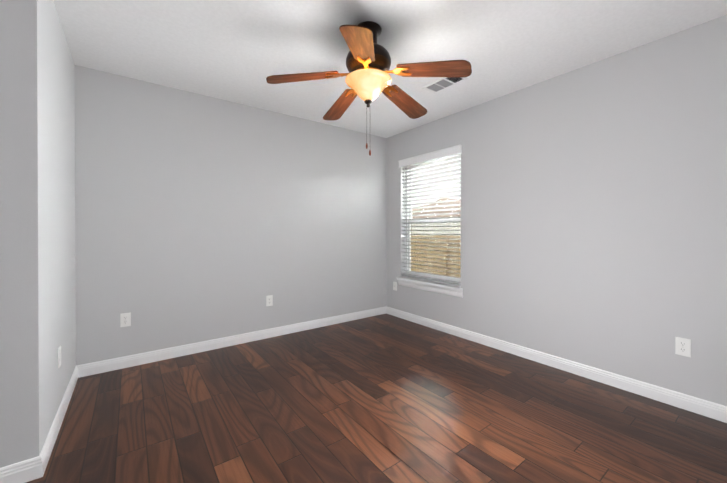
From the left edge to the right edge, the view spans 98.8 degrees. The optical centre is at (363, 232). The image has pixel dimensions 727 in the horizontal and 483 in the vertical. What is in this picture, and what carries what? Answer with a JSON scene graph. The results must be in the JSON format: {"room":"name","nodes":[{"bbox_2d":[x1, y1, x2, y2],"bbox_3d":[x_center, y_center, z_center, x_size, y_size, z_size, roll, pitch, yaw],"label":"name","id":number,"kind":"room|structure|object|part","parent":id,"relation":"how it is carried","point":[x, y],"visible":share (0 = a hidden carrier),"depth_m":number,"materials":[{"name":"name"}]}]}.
{"room":"empty bedroom","nodes":[
{"label":"empty bedroom","id":0,"kind":"room"},
{"bbox_2d":[0,0,75,467],"bbox_3d":[-1.941,-0.083,1.895,0.150,2.440,1.222,0,0,-37],"label":"wall","id":1,"kind":"structure","parent":0,"point":[37,213],"depth_m":1.44,"materials":[{"name":"grey paint"}]},
{"bbox_2d":[0,450,47,482],"bbox_3d":[-2.052,1.093,1.045,1.380,0.095,0.015,0,0,-37],"label":"baseboard","id":2,"kind":"structure","parent":1,"relation":"attached to","point":[28,470],"depth_m":1.42,"materials":[{"name":"white wood"}]},
{"bbox_2d":[58,346,60,367],"bbox_3d":[-1.819,0.745,1.867,0.007,0.114,0.070,0,0,-37],"label":"electrical outlet","id":3,"kind":"object","parent":1,"relation":"attached to","point":[59,349],"depth_m":1.85,"materials":[{"name":"white plastic"}]},
{"bbox_2d":[40,365,79,460],"bbox_3d":[-1.870,1.089,1.942,0.015,0.095,1.200,0,0,-37],"label":"baseboard","id":4,"kind":"structure","parent":1,"relation":"attached to","point":[49,443],"depth_m":1.84,"materials":[{"name":"white wood"}]},
{"bbox_2d":[75,65,385,364],"bbox_3d":[-1.069,-0.090,3.404,3.354,2.440,0.150,0,0,-37],"label":"wall","id":5,"kind":"structure","parent":0,"point":[199,218],"depth_m":3.00,"materials":[{"name":"grey paint"}]},
{"bbox_2d":[120,312,130,326],"bbox_3d":[-1.997,0.733,2.616,0.070,0.114,0.007,0,0,-37],"label":"electrical outlet","id":6,"kind":"object","parent":5,"relation":"attached to","point":[125,318],"depth_m":2.61,"materials":[{"name":"white plastic"}]},
{"bbox_2d":[80,306,387,376],"bbox_3d":[-0.976,1.082,3.376,3.164,0.095,0.015,0,0,-37],"label":"baseboard","id":7,"kind":"structure","parent":5,"relation":"attached to","point":[88,369],"depth_m":3.01,"materials":[{"name":"white wood"}]},
{"bbox_2d":[266,295,272,305],"bbox_3d":[-1.011,0.733,3.353,0.070,0.114,0.007,0,0,-37],"label":"electrical outlet","id":8,"kind":"object","parent":5,"relation":"attached to","point":[269,299],"depth_m":3.35,"materials":[{"name":"white plastic"}]},
{"bbox_2d":[26,314,726,482],"bbox_3d":[-0.205,1.170,1.215,4.900,0.060,4.700,0,0,-37],"label":"floor","id":9,"kind":"structure","parent":0,"point":[384,398],"depth_m":1.88,"materials":[{"name":"brown wood"}]},
{"bbox_2d":[53,0,726,137],"bbox_3d":[-0.205,-1.340,1.203,4.900,0.080,4.700,0,0,-37],"label":"ceiling","id":10,"kind":"structure","parent":0,"point":[238,51],"depth_m":2.13,"materials":[{"name":"paint"}]},
{"bbox_2d":[266,21,471,155],"bbox_3d":[0.032,-0.899,2.041,1.210,0.810,1.200,0,0,-37],"label":"fan","id":11,"kind":"object","parent":10,"relation":"hanging from","point":[368,79],"visible":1,"depth_m":1.91,"materials":[{"name":"brown wood"}]},
{"bbox_3d":[-0.376,-0.959,1.924,0.435,0.006,0.154,-11,11,-11],"label":"blade","id":12,"kind":"part","parent":11,"relation":"part of","materials":[{"name":"brown wood"}]},
{"bbox_3d":[-0.173,-0.961,2.368,0.154,0.006,0.435,-10,-5,-31],"label":"blade","id":13,"kind":"part","parent":11,"relation":"part of","materials":[{"name":"brown wood"}]},
{"bbox_3d":[-0.016,-0.957,1.593,0.154,0.006,0.435,9,12,5],"label":"blade","id":14,"kind":"part","parent":11,"relation":"part of","materials":[{"name":"brown wood"}]},
{"bbox_3d":[0.032,-1.161,2.005,0.292,0.286,0.292,0,0,-37],"label":"motor","id":15,"kind":"part","parent":11,"relation":"part of","materials":[{"name":"brown metal"}]},
{"bbox_3d":[0.032,-0.913,2.006,0.300,0.134,0.300,0,0,-37],"label":"lamp shade","id":16,"kind":"part","parent":11,"relation":"part of","materials":[{"name":"beige glass"}]},
{"bbox_3d":[0.313,-0.960,2.313,0.154,0.006,0.435,-11,-18,40],"label":"blade","id":17,"kind":"part","parent":11,"relation":"part of","materials":[{"name":"brown wood"}]},
{"label":"blade","id":18,"kind":"part","parent":11,"relation":"part of","materials":[{"name":"brown wood"}]},
{"bbox_2d":[422,77,467,92],"bbox_3d":[0.708,-1.303,2.723,0.190,0.010,0.350,0,0,-37],"label":"ceiling vent","id":19,"kind":"object","parent":10,"relation":"in","point":[440,84],"visible":0.88,"depth_m":2.73,"materials":[{"name":"white metal"}]},
{"bbox_2d":[386,15,726,405],"bbox_3d":[1.696,-0.087,2.631,0.150,2.440,4.700,0,0,-37],"label":"wall","id":20,"kind":"structure","parent":0,"point":[593,214],"depth_m":2.36,"materials":[{"name":"grey paint"}]},
{"bbox_2d":[393,282,396,290],"bbox_3d":[0.421,0.723,4.204,0.014,0.114,0.070,0,0,-37],"label":"electrical outlet","id":21,"kind":"object","parent":20,"relation":"attached to","point":[394,283],"depth_m":4.19,"materials":[{"name":"white plastic"}]},
{"bbox_2d":[396,277,462,290],"bbox_3d":[0.786,0.608,3.758,0.138,0.030,1.004,0,0,-37],"label":"window sill","id":22,"kind":"structure","parent":20,"relation":"attached to","point":[436,284],"depth_m":3.67,"materials":[{"name":"white wood"}]},
{"bbox_2d":[398,144,461,167],"bbox_3d":[0.784,-0.901,3.749,0.087,0.089,0.974,0,0,-37],"label":"valance","id":23,"kind":"object","parent":20,"relation":"attached to","point":[449,151],"visible":0.94,"depth_m":3.65,"materials":[{"name":"white"}]},
{"bbox_2d":[404,167,404,222],"bbox_3d":[0.531,-0.491,4.063,0.008,0.725,0.008,0,0,-37],"label":"cord","id":24,"kind":"object","parent":23,"relation":"hanging from","point":[404,194],"visible":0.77,"depth_m":4.05,"materials":[{"name":"white plastic"}]},
{"bbox_2d":[401,155,460,285],"bbox_3d":[0.797,-0.130,3.763,0.049,1.421,0.922,0,0,-37],"label":"window blind slats","id":25,"kind":"object","parent":23,"relation":"hanging from","point":[442,193],"visible":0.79,"depth_m":3.71,"materials":[{"name":"grey plastic"}]},
{"bbox_2d":[398,280,462,297],"bbox_3d":[0.762,0.661,3.740,0.022,0.076,0.994,0,0,-37],"label":"apron","id":26,"kind":"object","parent":20,"relation":"attached to","point":[434,289],"visible":0.77,"depth_m":3.67,"materials":[{"name":"white wood"}]},
{"bbox_2d":[405,153,460,282],"bbox_3d":[0.866,-0.167,3.814,0.062,1.520,0.934,0,0,-37],"label":"window unit","id":27,"kind":"structure","parent":20,"relation":"in","point":[439,277],"depth_m":4.05,"materials":[{"name":"white plastic"}]},
{"bbox_2d":[410,158,460,277],"bbox_3d":[0.867,-0.173,3.815,0.029,1.377,0.802,0,0,-37],"label":"window","id":28,"kind":"structure","parent":27,"relation":"in","point":[435,231],"depth_m":3.79,"materials":[{"name":"clear glass"}]},
{"bbox_2d":[411,223,460,277],"bbox_3d":[0.888,0.207,3.833,0.001,0.695,0.858,0,0,-37],"label":"screen","id":29,"kind":"object","parent":27,"relation":"attached to","point":[435,236],"depth_m":3.81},
{"bbox_2d":[388,307,726,422],"bbox_3d":[1.622,1.086,2.600,0.015,0.095,4.370,0,0,-37],"label":"baseboard","id":30,"kind":"structure","parent":20,"relation":"attached to","point":[706,408],"depth_m":2.41,"materials":[{"name":"white wood"}]},
{"bbox_2d":[675,337,690,356],"bbox_3d":[2.063,0.739,2.013,0.007,0.114,0.070,0,0,-37],"label":"electrical outlet","id":31,"kind":"object","parent":20,"relation":"attached to","point":[682,346],"depth_m":2.01,"materials":[{"name":"white plastic"}]},
{"label":"outside","id":32,"kind":"structure","parent":0,"visible":0},
{"bbox_3d":[8.788,1.868,26.926,39.400,0.100,54.000,0,0,-37],"label":"ground","id":33,"kind":"structure","parent":32,"visible":0},
{"bbox_2d":[411,235,460,276],"bbox_3d":[1.242,0.983,10.041,0.152,1.832,20.003,0,0,-37],"label":"fence","id":34,"kind":"object","parent":33,"relation":"on","point":[431,268],"depth_m":8.98,"materials":[{"name":"brown wood"}]},
{"bbox_3d":[7.636,0.601,17.942,10.000,2.520,17.000,0,0,-37],"label":"wall","id":35,"kind":"structure","parent":0,"visible":0},
{"bbox_2d":[412,198,460,218],"bbox_3d":[7.256,-1.373,17.648,11.850,1.430,17.900,0,0,-37],"label":"roof","id":36,"kind":"structure","parent":35,"relation":"on","point":[447,211],"depth_m":13.17,"materials":[{"name":"beige"}]},
{"bbox_2d":[412,223,460,235],"bbox_3d":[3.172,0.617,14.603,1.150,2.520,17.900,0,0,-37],"label":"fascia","id":37,"kind":"object","parent":35,"relation":"attached to","point":[424,228],"depth_m":13.62,"materials":[{"name":"white wood"}]}
]}

